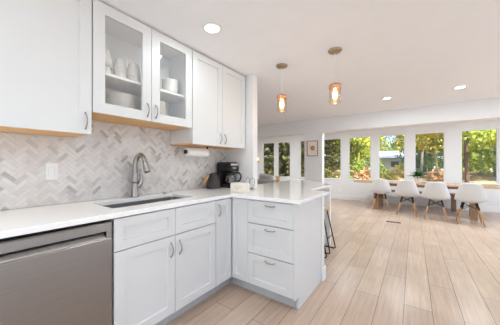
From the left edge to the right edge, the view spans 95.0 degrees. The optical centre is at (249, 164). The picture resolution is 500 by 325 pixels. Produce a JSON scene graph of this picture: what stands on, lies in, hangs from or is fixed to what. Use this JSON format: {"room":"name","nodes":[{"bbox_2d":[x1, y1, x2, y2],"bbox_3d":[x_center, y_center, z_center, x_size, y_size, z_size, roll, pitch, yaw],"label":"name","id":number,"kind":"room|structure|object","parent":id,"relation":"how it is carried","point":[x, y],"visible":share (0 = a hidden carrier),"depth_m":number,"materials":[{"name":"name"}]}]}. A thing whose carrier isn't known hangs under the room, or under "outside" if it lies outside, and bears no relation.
{"room":"kitchen","nodes":[
{"label":"kitchen","id":0,"kind":"room"},
{"bbox_2d":[0,120,224,210],"bbox_3d":[-1.807,0.046,1.106,0.120,2.300,5.100,0,0,36],"label":"wall","id":1,"kind":"structure","parent":0,"point":[92,120],"depth_m":1.78,"materials":[{"name":"paint"}]},
{"bbox_2d":[0,0,91,136],"bbox_3d":[-1.394,-0.643,1.251,0.380,0.895,0.816,0,0,36],"label":"upper cabinet","id":2,"kind":"object","parent":1,"relation":"attached to","point":[46,45],"visible":1,"depth_m":1.31,"materials":[{"name":"white wood"}]},
{"bbox_2d":[0,121,224,209],"bbox_3d":[-1.115,-0.031,1.963,0.008,0.622,2.700,0,0,36],"label":"backsplash","id":3,"kind":"structure","parent":1,"relation":"attached to","point":[97,165],"depth_m":1.80,"materials":[{"name":"white tile"}]},
{"bbox_2d":[45,163,57,179],"bbox_3d":[-1.373,0.050,1.587,0.010,0.118,0.070,0,0,36],"label":"switch plate","id":4,"kind":"object","parent":3,"relation":"attached to","point":[51,169],"visible":1,"depth_m":1.58,"materials":[{"name":"plastic"}]},
{"bbox_2d":[92,0,191,130],"bbox_3d":[-0.915,-0.718,1.922,0.380,0.747,0.826,0,0,36],"label":"upper cabinet","id":5,"kind":"object","parent":1,"relation":"attached to","point":[158,56],"visible":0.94,"depth_m":1.85,"materials":[{"name":"white wood"}]},
{"bbox_2d":[105,65,111,73],"bbox_3d":[-1.099,-0.711,1.718,0.116,0.135,0.116,0,0,36],"label":"cup","id":6,"kind":"object","parent":5,"relation":"on","point":[107,68],"visible":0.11,"depth_m":1.70,"materials":[{"name":"ceramic"}]},
{"bbox_2d":[105,48,111,69],"bbox_3d":[-1.099,-0.795,1.718,0.116,0.135,0.116,0,0,36],"label":"cup","id":7,"kind":"object","parent":6,"relation":"on","point":[108,62],"visible":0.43,"depth_m":1.70,"materials":[{"name":"ceramic"}]},
{"bbox_2d":[114,72,126,77],"bbox_3d":[-1.007,-0.701,1.778,0.094,0.115,0.094,0,0,36],"label":"cup","id":8,"kind":"object","parent":5,"relation":"on","point":[120,74],"visible":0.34,"depth_m":1.74,"materials":[{"name":"ceramic"}]},
{"bbox_2d":[113,58,126,74],"bbox_3d":[-1.007,-0.758,1.778,0.094,0.115,0.094,0,0,36],"label":"cup","id":9,"kind":"object","parent":8,"relation":"on","point":[119,65],"visible":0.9,"depth_m":1.75,"materials":[{"name":"ceramic"}]},
{"bbox_2d":[127,76,140,82],"bbox_3d":[-0.941,-0.701,1.854,0.108,0.115,0.108,0,0,36],"label":"cup","id":10,"kind":"object","parent":5,"relation":"on","point":[133,78],"visible":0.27,"depth_m":1.81,"materials":[{"name":"ceramic"}]},
{"bbox_2d":[127,63,140,78],"bbox_3d":[-0.941,-0.752,1.854,0.108,0.115,0.108,0,0,36],"label":"cup","id":11,"kind":"object","parent":10,"relation":"on","point":[133,69],"visible":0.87,"depth_m":1.81,"materials":[{"name":"ceramic"}]},
{"bbox_2d":[105,72,184,102],"bbox_3d":[-0.939,-0.633,1.940,0.293,0.018,0.792,0,0,36],"label":"shelf","id":12,"kind":"object","parent":5,"relation":"attached to","point":[113,83],"depth_m":1.89,"materials":[{"name":"white wood"}]},
{"bbox_2d":[162,88,177,92],"bbox_3d":[-0.752,-0.670,2.153,0.144,0.055,0.144,0,0,36],"label":"bowl","id":13,"kind":"object","parent":5,"relation":"on","point":[173,90],"visible":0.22,"depth_m":2.10,"materials":[{"name":"ceramic"}]},
{"bbox_2d":[162,86,177,89],"bbox_3d":[-0.752,-0.688,2.153,0.144,0.055,0.144,0,0,36],"label":"bowl","id":14,"kind":"object","parent":13,"relation":"on","point":[162,86],"visible":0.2,"depth_m":2.09,"materials":[{"name":"ceramic"}]},
{"bbox_2d":[162,84,177,87],"bbox_3d":[-0.752,-0.705,2.153,0.144,0.055,0.144,0,0,36],"label":"bowl","id":15,"kind":"object","parent":14,"relation":"on","point":[163,84],"visible":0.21,"depth_m":2.09,"materials":[{"name":"ceramic"}]},
{"bbox_2d":[162,82,177,85],"bbox_3d":[-0.752,-0.722,2.153,0.144,0.055,0.144,0,0,36],"label":"bowl","id":16,"kind":"object","parent":15,"relation":"on","point":[163,82],"visible":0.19,"depth_m":2.09,"materials":[{"name":"ceramic"}]},
{"bbox_2d":[162,80,177,84],"bbox_3d":[-0.752,-0.739,2.153,0.144,0.055,0.144,0,0,36],"label":"bowl","id":17,"kind":"object","parent":16,"relation":"on","point":[163,80],"visible":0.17,"depth_m":2.09,"materials":[{"name":"ceramic"}]},
{"bbox_2d":[162,78,177,82],"bbox_3d":[-0.752,-0.755,2.153,0.144,0.055,0.144,0,0,36],"label":"bowl","id":18,"kind":"object","parent":17,"relation":"on","point":[164,78],"visible":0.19,"depth_m":2.10,"materials":[{"name":"ceramic"}]},
{"bbox_2d":[170,50,244,148],"bbox_3d":[-0.430,-0.643,2.601,0.380,0.895,0.835,0,0,36],"label":"upper cabinet","id":19,"kind":"object","parent":1,"relation":"attached to","point":[218,91],"visible":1,"depth_m":2.42,"materials":[{"name":"white wood"}]},
{"bbox_3d":[-0.569,-0.153,2.453,0.044,0.091,0.310,0,0,36],"label":"towel holder","id":20,"kind":"object","parent":19,"relation":"attached to","visible":0},
{"bbox_2d":[184,147,208,156],"bbox_3d":[-0.569,-0.129,2.452,0.090,0.090,0.280,0,0,36],"label":"paper towel roll","id":21,"kind":"object","parent":20,"relation":"hanging from","point":[198,152],"visible":0.94,"depth_m":2.41,"materials":[{"name":"white paper"}]},
{"bbox_2d":[225,74,323,280],"bbox_3d":[0.224,0.046,2.738,1.290,2.300,0.113,0,0,36],"label":"wall","id":22,"kind":"structure","parent":0,"point":[246,158],"depth_m":2.85,"materials":[{"name":"paint"}]},
{"bbox_2d":[322,265,325,281],"bbox_3d":[0.430,1.129,2.616,0.846,0.135,0.102,0,0,36],"label":"baseboard","id":23,"kind":"structure","parent":22,"relation":"attached to","point":[324,267],"depth_m":2.36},
{"bbox_2d":[98,0,499,138],"bbox_3d":[0.255,-1.164,3.289,9.100,0.120,11.050,0,0,36],"label":"ceiling","id":24,"kind":"structure","parent":0,"point":[414,53],"depth_m":2.13,"materials":[{"name":"paint"}]},
{"bbox_2d":[202,22,221,33],"bbox_3d":[-0.307,-1.099,1.855,0.164,0.010,0.164,0,0,36],"label":"recessed light","id":25,"kind":"object","parent":24,"relation":"in","point":[208,27],"visible":1,"depth_m":1.85,"materials":[{"name":"white plastic"}]},
{"bbox_2d":[276,63,287,107],"bbox_3d":[0.355,-0.845,2.560,0.128,0.518,0.128,0,0,36],"label":"pendant light","id":26,"kind":"object","parent":24,"relation":"hanging from","point":[281,97],"visible":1,"depth_m":2.54,"materials":[{"name":"brown metal"}]},
{"bbox_2d":[328,47,341,98],"bbox_3d":[0.822,-0.845,2.215,0.128,0.518,0.128,0,0,36],"label":"pendant light","id":27,"kind":"object","parent":24,"relation":"hanging from","point":[334,87],"visible":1,"depth_m":2.20,"materials":[{"name":"brown metal"}]},
{"bbox_2d":[257,97,499,137],"bbox_3d":[1.879,-0.940,5.478,9.000,0.328,0.200,0,0,36],"label":"beam","id":28,"kind":"structure","parent":24,"relation":"attached to","point":[482,109],"depth_m":4.61,"materials":[{"name":"paint"}]},
{"bbox_2d":[452,85,467,88],"bbox_3d":[2.997,-1.099,3.268,0.164,0.010,0.164,0,0,36],"label":"recessed light","id":29,"kind":"object","parent":24,"relation":"in","point":[461,86],"visible":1,"depth_m":3.27,"materials":[{"name":"white"}]},
{"bbox_2d":[166,198,499,324],"bbox_3d":[0.255,1.221,3.289,9.100,0.050,11.050,0,0,36],"label":"floor","id":30,"kind":"structure","parent":0,"point":[433,270],"depth_m":2.38,"materials":[{"name":"brown wood"}]},
{"bbox_2d":[0,220,111,324],"bbox_3d":[-1.218,0.761,1.257,0.602,0.867,0.606,0,0,36],"label":"dishwasher","id":31,"kind":"object","parent":30,"relation":"on","point":[60,276],"visible":0.98,"depth_m":1.13,"materials":[{"name":"metal"}]},
{"bbox_2d":[108,201,215,324],"bbox_3d":[-0.783,0.754,1.849,0.642,0.881,0.848,0,0,36],"label":"base cabinet","id":32,"kind":"object","parent":30,"relation":"on","point":[164,261],"visible":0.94,"depth_m":1.60,"materials":[{"name":"white wood"}]},
{"bbox_2d":[209,197,233,295],"bbox_3d":[-0.296,0.754,2.531,0.642,0.881,0.820,0,0,36],"label":"base cabinet","id":33,"kind":"object","parent":30,"relation":"on","point":[223,206],"visible":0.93,"depth_m":2.12,"materials":[{"name":"white wood"}]},
{"bbox_2d":[0,187,328,238],"bbox_3d":[-0.551,0.297,1.611,1.336,0.030,2.882,0,0,36],"label":"countertop","id":34,"kind":"structure","parent":33,"relation":"on","point":[22,221],"depth_m":1.50,"materials":[{"name":"stone"}]},
{"bbox_2d":[131,153,150,196],"bbox_3d":[-0.944,0.090,1.979,0.196,0.383,0.100,0,0,36],"label":"faucet","id":35,"kind":"object","parent":34,"relation":"on","point":[135,184],"visible":1,"depth_m":1.98,"materials":[{"name":"silver metal"}]},
{"bbox_2d":[104,197,180,207],"bbox_3d":[-0.818,0.412,1.848,0.387,0.200,0.727,0,0,36],"label":"sink","id":36,"kind":"object","parent":34,"relation":"in","point":[126,204],"visible":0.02,"depth_m":1.97,"materials":[{"name":"metal"}]},
{"bbox_2d":[203,171,220,188],"bbox_3d":[-0.431,0.177,2.684,0.179,0.208,0.228,0,0,4],"label":"kettle","id":37,"kind":"object","parent":34,"relation":"on","point":[214,181],"visible":1,"depth_m":2.65,"materials":[{"name":"grey metal"}]},
{"bbox_2d":[217,162,237,187],"bbox_3d":[-0.278,0.127,2.852,0.230,0.309,0.160,0,0,36],"label":"coffee maker","id":38,"kind":"object","parent":34,"relation":"on","point":[223,168],"visible":0.75,"depth_m":2.81,"materials":[{"name":"black plastic"}]},
{"bbox_2d":[225,172,240,183],"bbox_3d":[-0.221,0.164,2.853,0.192,0.147,0.140,0,0,-32],"label":"carafe","id":39,"kind":"object","parent":38,"relation":"on","point":[227,173],"visible":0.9,"depth_m":2.82,"materials":[{"name":"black glass"}]},
{"bbox_2d":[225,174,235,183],"bbox_3d":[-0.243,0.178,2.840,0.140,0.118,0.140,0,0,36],"label":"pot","id":40,"kind":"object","parent":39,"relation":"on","point":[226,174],"depth_m":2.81,"materials":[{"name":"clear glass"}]},
{"bbox_2d":[230,182,249,192],"bbox_3d":[-0.102,0.234,2.327,0.195,0.093,0.071,0,0,36],"label":"box","id":41,"kind":"object","parent":34,"relation":"on","point":[234,186],"visible":0.98,"depth_m":2.29,"materials":[{"name":"white"}]},
{"bbox_2d":[257,179,275,183],"bbox_3d":[0.002,0.785,6.419,2.510,0.819,1.010,0,0,36],"label":"sofa","id":42,"kind":"object","parent":30,"relation":"on","point":[259,181],"visible":0.02,"depth_m":5.58,"materials":[{"name":"fabric"}]},
{"bbox_2d":[259,173,272,179],"bbox_3d":[0.415,0.431,5.921,0.434,0.410,0.182,0,0,36],"label":"throw pillow","id":43,"kind":"object","parent":42,"relation":"on","point":[261,175],"visible":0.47,"depth_m":5.84,"materials":[{"name":"fabric"}]},
{"bbox_2d":[230,197,320,308],"bbox_3d":[0.229,0.754,2.290,0.747,0.881,0.667,0,0,36],"label":"base cabinet","id":44,"kind":"object","parent":30,"relation":"on","point":[276,246],"visible":0.98,"depth_m":2.02,"materials":[{"name":"white wood"}]},
{"bbox_2d":[257,180,331,245],"bbox_3d":[0.728,0.746,3.490,0.896,0.899,1.654,0,0,36],"label":"bar table","id":45,"kind":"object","parent":30,"relation":"on","point":[290,184],"depth_m":3.37,"materials":[{"name":"stone"}]},
{"bbox_2d":[304,132,323,182],"bbox_3d":[1.593,0.210,5.682,0.445,1.972,0.160,0,0,36],"label":"column","id":46,"kind":"structure","parent":30,"relation":"on","point":[313,165],"depth_m":5.58,"materials":[{"name":"paint"}]},
{"bbox_2d":[307,140,317,155],"bbox_3d":[1.530,-0.392,5.615,0.276,0.375,0.020,0,0,36],"label":"framed picture","id":47,"kind":"object","parent":46,"relation":"attached to","point":[312,146],"visible":1,"depth_m":5.62},
{"bbox_2d":[324,204,335,253],"bbox_3d":[0.966,0.890,3.260,0.426,0.608,0.336,0,0,36],"label":"bar stool","id":48,"kind":"object","parent":30,"relation":"on","point":[326,207],"visible":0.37,"depth_m":3.16,"materials":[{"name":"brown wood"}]},
{"bbox_2d":[370,179,390,211],"bbox_3d":[3.433,0.786,6.018,0.479,0.823,0.505,0,0,31],"label":"dining chair","id":49,"kind":"object","parent":30,"relation":"on","point":[380,186],"visible":0.99,"depth_m":5.85,"materials":[{"name":"plastic"}]},
{"bbox_2d":[395,181,418,216],"bbox_3d":[3.742,0.786,5.459,0.479,0.823,0.505,0,0,38],"label":"dining chair","id":50,"kind":"object","parent":30,"relation":"on","point":[404,188],"visible":1,"depth_m":5.31,"materials":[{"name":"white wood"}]},
{"bbox_2d":[391,190,455,211],"bbox_3d":[4.564,0.974,6.399,1.900,0.445,0.300,0,0,36],"label":"bench","id":51,"kind":"object","parent":30,"relation":"on","point":[453,201],"visible":0.28,"depth_m":5.82,"materials":[{"name":"brown wood"}]},
{"bbox_2d":[354,179,499,220],"bbox_3d":[4.275,0.829,5.736,2.960,0.735,0.800,0,0,42],"label":"dining table","id":52,"kind":"object","parent":30,"relation":"on","point":[473,214],"visible":0.36,"depth_m":5.38,"materials":[{"name":"brown wood"}]},
{"bbox_2d":[407,169,430,182],"bbox_3d":[4.220,0.294,5.755,0.508,0.332,0.436,0,0,24],"label":"potted plant","id":53,"kind":"object","parent":52,"relation":"on","point":[418,176],"visible":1,"depth_m":5.69,"materials":[{"name":"ceramic"}]},
{"bbox_2d":[422,182,449,221],"bbox_3d":[4.033,0.786,4.975,0.479,0.823,0.505,0,0,40],"label":"dining chair","id":54,"kind":"object","parent":30,"relation":"on","point":[432,190],"visible":1,"depth_m":4.82,"materials":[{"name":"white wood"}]},
{"bbox_2d":[454,184,487,226],"bbox_3d":[4.418,0.786,4.602,0.479,0.823,0.505,0,0,39],"label":"dining chair","id":55,"kind":"object","parent":30,"relation":"on","point":[468,193],"visible":1,"depth_m":4.46,"materials":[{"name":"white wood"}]},
{"bbox_2d":[257,120,499,206],"bbox_3d":[3.460,0.046,7.691,9.000,2.300,0.140,0,0,36],"label":"wall","id":56,"kind":"structure","parent":0,"point":[452,131],"depth_m":6.98,"materials":[{"name":"paint"}]},
{"bbox_2d":[262,142,273,176],"bbox_3d":[0.767,-0.193,9.571,0.582,1.422,0.110,0,0,36],"label":"window","id":57,"kind":"structure","parent":56,"relation":"in","point":[272,142],"depth_m":9.73,"materials":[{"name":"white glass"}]},
{"bbox_2d":[277,141,289,177],"bbox_3d":[1.351,-0.193,9.154,0.576,1.422,0.110,0,0,36],"label":"window","id":58,"kind":"structure","parent":56,"relation":"in","point":[288,141],"depth_m":9.31,"materials":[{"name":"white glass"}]},
{"bbox_2d":[300,140,303,177],"bbox_3d":[2.132,-0.193,8.596,0.553,1.422,0.110,0,0,36],"label":"window","id":59,"kind":"structure","parent":56,"relation":"in","point":[303,140],"depth_m":8.75,"materials":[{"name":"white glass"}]},
{"bbox_2d":[324,138,340,179],"bbox_3d":[2.865,-0.193,8.073,0.668,1.422,0.110,0,0,36],"label":"window","id":60,"kind":"structure","parent":56,"relation":"in","point":[335,138],"depth_m":8.05,"materials":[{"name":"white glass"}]},
{"bbox_2d":[348,136,370,179],"bbox_3d":[3.610,-0.193,7.541,0.676,1.422,0.110,0,0,36],"label":"window","id":61,"kind":"structure","parent":56,"relation":"in","point":[366,136],"depth_m":7.54,"materials":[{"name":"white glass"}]},
{"bbox_2d":[379,134,404,180],"bbox_3d":[4.337,-0.193,7.022,0.690,1.422,0.110,0,0,36],"label":"window","id":62,"kind":"structure","parent":56,"relation":"in","point":[397,134],"depth_m":6.97,"materials":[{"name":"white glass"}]},
{"bbox_2d":[324,194,499,212],"bbox_3d":[3.414,1.121,7.628,9.000,0.150,0.016,0,0,36],"label":"baseboard","id":63,"kind":"structure","parent":56,"relation":"attached to","point":[496,209],"depth_m":6.67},
{"bbox_2d":[415,131,444,182],"bbox_3d":[5.080,-0.193,6.492,0.677,1.422,0.110,0,0,36],"label":"window","id":64,"kind":"structure","parent":56,"relation":"in","point":[444,131],"depth_m":6.30,"materials":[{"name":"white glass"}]},
{"bbox_2d":[461,128,497,184],"bbox_3d":[5.900,-0.193,5.906,0.689,1.422,0.110,0,0,36],"label":"window","id":65,"kind":"structure","parent":56,"relation":"in","point":[491,128],"depth_m":5.75,"materials":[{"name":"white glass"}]},
{"label":"outside","id":66,"kind":"structure","parent":0,"visible":0},
{"bbox_2d":[279,169,495,183],"bbox_3d":[18.549,1.061,30.376,75.000,1.224,54.000,0,0,36],"label":"ground","id":67,"kind":"structure","parent":66,"point":[475,177],"depth_m":11.85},
{"bbox_2d":[264,143,289,172],"bbox_3d":[1.111,-3.142,16.821,4.506,8.440,4.580,0,0,-12],"label":"conifer tree","id":68,"kind":"object","parent":67,"relation":"on","point":[271,145],"visible":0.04,"depth_m":16.17,"materials":[{"name":"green plant"}]},
{"bbox_2d":[264,142,303,176],"bbox_3d":[2.262,-3.094,14.716,4.580,8.440,4.506,0,0,20],"label":"conifer tree","id":69,"kind":"object","parent":67,"relation":"on","point":[285,159],"visible":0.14,"depth_m":13.98,"materials":[{"name":"green plant"}]},
{"bbox_2d":[281,139,335,166],"bbox_3d":[3.820,-2.487,16.271,4.836,6.643,4.690,0,0,-27],"label":"broadleaf tree","id":70,"kind":"object","parent":67,"relation":"on","point":[334,139],"visible":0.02,"depth_m":16.09,"materials":[{"name":"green plant"}]},
{"bbox_2d":[301,138,357,171],"bbox_3d":[4.157,-2.002,13.643,4.104,5.812,4.232,0,0,-37],"label":"broadleaf tree","id":71,"kind":"object","parent":67,"relation":"on","point":[329,161],"visible":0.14,"depth_m":13.30,"materials":[{"name":"green plant"}]},
{"bbox_2d":[324,167,339,177],"bbox_3d":[3.482,0.744,10.485,1.576,1.322,1.154,0,0,-18],"label":"shrub","id":72,"kind":"object","parent":67,"relation":"on","point":[327,174],"visible":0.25,"depth_m":10.43,"materials":[{"name":"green plant"}]},
{"bbox_2d":[324,142,340,169],"bbox_3d":[7.071,-2.810,19.027,4.211,7.039,4.360,0,0,-42],"label":"broadleaf tree","id":73,"kind":"object","parent":67,"relation":"on","point":[340,142],"visible":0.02,"depth_m":18.92,"materials":[{"name":"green plant"}]},
{"bbox_2d":[330,143,368,170],"bbox_3d":[11.158,-3.526,26.442,5.269,9.710,5.184,0,0,18],"label":"conifer tree","id":74,"kind":"object","parent":67,"relation":"on","point":[351,161],"visible":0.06,"depth_m":25.57,"materials":[{"name":"green plant"}]},
{"bbox_2d":[350,161,365,178],"bbox_3d":[5.411,0.363,11.578,1.379,1.157,1.010,0,0,36],"label":"shrub","id":75,"kind":"object","parent":67,"relation":"on","point":[356,168],"visible":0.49,"depth_m":11.45,"materials":[{"name":"green plant"}]},
{"bbox_2d":[352,167,369,178],"bbox_3d":[5.040,0.680,10.068,1.012,1.157,1.378,0,0,20],"label":"shrub","id":76,"kind":"object","parent":67,"relation":"on","point":[361,175],"visible":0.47,"depth_m":9.92,"materials":[{"name":"orange plant"}]},
{"bbox_2d":[332,136,391,172],"bbox_3d":[6.387,-2.071,13.485,3.663,5.912,3.537,0,0,-9],"label":"broadleaf tree","id":77,"kind":"object","parent":67,"relation":"on","point":[358,141],"visible":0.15,"depth_m":13.27,"materials":[{"name":"green plant"}]},
{"bbox_2d":[352,139,386,168],"bbox_3d":[18.883,-3.343,37.931,6.938,9.531,6.728,0,0,-31],"label":"broadleaf tree","id":78,"kind":"object","parent":67,"relation":"on","point":[367,165],"visible":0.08,"depth_m":36.40,"materials":[{"name":"green plant"}]},
{"bbox_2d":[352,137,386,165],"bbox_3d":[9.631,-2.740,20.191,4.211,7.039,4.360,0,0,30],"label":"broadleaf tree","id":79,"kind":"object","parent":67,"relation":"on","point":[366,138],"visible":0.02,"depth_m":19.88,"materials":[{"name":"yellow plant"}]},
{"bbox_2d":[380,162,389,176],"bbox_3d":[6.927,0.338,12.188,0.795,0.909,1.083,0,0,-14],"label":"shrub","id":80,"kind":"object","parent":67,"relation":"on","point":[382,167],"visible":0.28,"depth_m":11.95,"materials":[{"name":"green plant"}]},
{"bbox_2d":[380,145,393,163],"bbox_3d":[24.130,-1.251,40.610,3.139,5.068,3.032,0,0,43],"label":"broadleaf tree","id":81,"kind":"object","parent":67,"relation":"on","point":[390,148],"visible":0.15,"depth_m":40.43,"materials":[{"name":"green plant"}]},
{"bbox_2d":[380,170,399,179],"bbox_3d":[6.241,0.643,10.235,0.989,0.826,0.728,0,0,-45],"label":"shrub","id":82,"kind":"object","parent":67,"relation":"on","point":[389,176],"visible":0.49,"depth_m":10.15,"materials":[{"name":"green plant"}]},
{"bbox_2d":[392,163,403,177],"bbox_3d":[7.964,0.338,12.081,1.020,0.859,0.758,0,0,-31],"label":"shrub","id":83,"kind":"object","parent":67,"relation":"on","point":[400,167],"visible":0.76,"depth_m":12.00,"materials":[{"name":"yellow plant"}]},
{"bbox_2d":[380,151,427,171],"bbox_3d":[18.230,-0.054,26.918,5.300,3.050,6.200,0,0,36],"label":"house","id":84,"kind":"structure","parent":67,"relation":"on","point":[389,161],"depth_m":25.74,"materials":[{"name":"white"}]},
{"bbox_2d":[386,135,443,171],"bbox_3d":[15.616,-3.194,20.568,5.862,8.304,6.045,0,0,-6],"label":"broadleaf tree","id":85,"kind":"object","parent":67,"relation":"on","point":[392,147],"visible":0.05,"depth_m":20.69,"materials":[{"name":"green plant"}]},
{"bbox_2d":[391,133,443,173],"bbox_3d":[9.706,-2.883,12.847,3.856,7.432,4.504,0,0,36],"label":"broadleaf tree","id":86,"kind":"object","parent":67,"relation":"on","point":[421,141],"visible":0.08,"depth_m":12.49,"materials":[{"name":"green plant"}]},
{"bbox_2d":[392,134,462,171],"bbox_3d":[15.078,-3.066,19.123,5.569,7.888,5.743,0,0,-23],"label":"broadleaf tree","id":87,"kind":"object","parent":67,"relation":"on","point":[430,157],"visible":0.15,"depth_m":18.71,"materials":[{"name":"green plant"}]},
{"bbox_2d":[425,168,443,181],"bbox_3d":[8.354,0.480,10.263,0.788,0.661,0.577,0,0,2],"label":"shrub","id":88,"kind":"object","parent":67,"relation":"on","point":[437,171],"visible":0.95,"depth_m":10.22,"materials":[{"name":"orange plant"}]},
{"bbox_2d":[415,133,477,168],"bbox_3d":[12.298,-3.425,15.269,5.004,8.257,4.284,0,0,11],"label":"broadleaf tree","id":89,"kind":"object","parent":67,"relation":"on","point":[434,143],"visible":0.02,"depth_m":15.16,"materials":[{"name":"green plant"}]},
{"bbox_2d":[420,133,493,171],"bbox_3d":[15.007,-3.006,15.753,5.440,7.473,5.276,0,0,1],"label":"broadleaf tree","id":90,"kind":"object","parent":67,"relation":"on","point":[474,155],"visible":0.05,"depth_m":15.59,"materials":[{"name":"green plant"}]},
{"bbox_2d":[443,133,493,171],"bbox_3d":[20.158,-4.086,19.966,7.673,10.539,7.441,0,0,-22],"label":"broadleaf tree","id":91,"kind":"object","parent":67,"relation":"on","point":[483,170],"visible":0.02,"depth_m":19.81,"materials":[{"name":"green plant"}]},
{"bbox_2d":[462,129,495,182],"bbox_3d":[9.114,-3.146,9.669,4.284,8.257,5.004,0,0,-22],"label":"broadleaf tree","id":92,"kind":"object","parent":67,"relation":"on","point":[466,137],"visible":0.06,"depth_m":9.28,"materials":[{"name":"green plant"}]},
{"bbox_2d":[462,131,495,176],"bbox_3d":[12.771,-2.551,11.950,4.690,6.643,4.836,0,0,-26],"label":"broadleaf tree","id":93,"kind":"object","parent":67,"relation":"on","point":[473,149],"visible":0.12,"depth_m":12.24,"materials":[{"name":"green plant"}]},
{"bbox_2d":[487,131,495,151],"bbox_3d":[11.396,-2.575,9.139,4.360,7.039,4.211,0,0,-43],"label":"broadleaf tree","id":94,"kind":"object","parent":67,"relation":"on","point":[494,146],"visible":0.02,"depth_m":9.89,"materials":[{"name":"green plant"}]},
{"bbox_3d":[-1.037,-0.383,1.797,0.256,0.016,0.256,0,0,36],"label":"plate","id":95,"kind":"object","parent":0,"visible":0},
{"bbox_3d":[-1.037,-0.395,1.797,0.256,0.016,0.256,0,0,36],"label":"plate","id":96,"kind":"object","parent":95,"relation":"on","visible":0},
{"bbox_3d":[-1.037,-0.406,1.797,0.256,0.016,0.256,0,0,36],"label":"plate","id":97,"kind":"object","parent":96,"relation":"on","visible":0},
{"bbox_3d":[-1.037,-0.418,1.797,0.256,0.015,0.256,0,0,36],"label":"plate","id":98,"kind":"object","parent":97,"relation":"on","visible":0},
{"bbox_3d":[-1.037,-0.430,1.797,0.256,0.015,0.256,0,0,36],"label":"plate","id":99,"kind":"object","parent":98,"relation":"on","visible":0},
{"bbox_2d":[107,103,135,108],"bbox_3d":[-1.037,-0.442,1.797,0.256,0.016,0.256,0,0,36],"label":"plate","id":100,"kind":"object","parent":99,"relation":"on","point":[107,103],"visible":0.14,"depth_m":1.70,"materials":[{"name":"ceramic"}]},
{"bbox_2d":[105,101,135,107],"bbox_3d":[-1.037,-0.454,1.797,0.256,0.016,0.256,0,0,36],"label":"plate","id":101,"kind":"object","parent":100,"relation":"on","point":[105,101],"visible":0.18,"depth_m":1.70,"materials":[{"name":"ceramic"}]},
{"bbox_2d":[105,100,135,106],"bbox_3d":[-1.037,-0.465,1.797,0.256,0.016,0.256,0,0,36],"label":"plate","id":102,"kind":"object","parent":101,"relation":"on","point":[105,100],"visible":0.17,"depth_m":1.71,"materials":[{"name":"ceramic"}]},
{"bbox_2d":[105,98,135,104],"bbox_3d":[-1.037,-0.477,1.797,0.256,0.016,0.256,0,0,36],"label":"plate","id":103,"kind":"object","parent":102,"relation":"on","point":[105,98],"visible":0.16,"depth_m":1.70,"materials":[{"name":"ceramic"}]},
{"bbox_2d":[105,96,135,103],"bbox_3d":[-1.037,-0.489,1.797,0.256,0.016,0.256,0,0,36],"label":"plate","id":104,"kind":"object","parent":103,"relation":"on","point":[105,96],"visible":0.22,"depth_m":1.70,"materials":[{"name":"ceramic"}]},
{"bbox_2d":[105,95,135,101],"bbox_3d":[-1.037,-0.501,1.797,0.256,0.016,0.256,0,0,36],"label":"plate","id":105,"kind":"object","parent":104,"relation":"on","point":[105,95],"visible":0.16,"depth_m":1.70,"materials":[{"name":"ceramic"}]},
{"bbox_2d":[105,93,135,100],"bbox_3d":[-1.037,-0.513,1.797,0.256,0.016,0.256,0,0,36],"label":"plate","id":106,"kind":"object","parent":105,"relation":"on","point":[105,93],"visible":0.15,"depth_m":1.70,"materials":[{"name":"ceramic"}]},
{"bbox_2d":[105,91,135,98],"bbox_3d":[-1.037,-0.524,1.797,0.256,0.016,0.256,0,0,36],"label":"plate","id":107,"kind":"object","parent":106,"relation":"on","point":[107,91],"visible":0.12,"depth_m":1.71,"materials":[{"name":"ceramic"}]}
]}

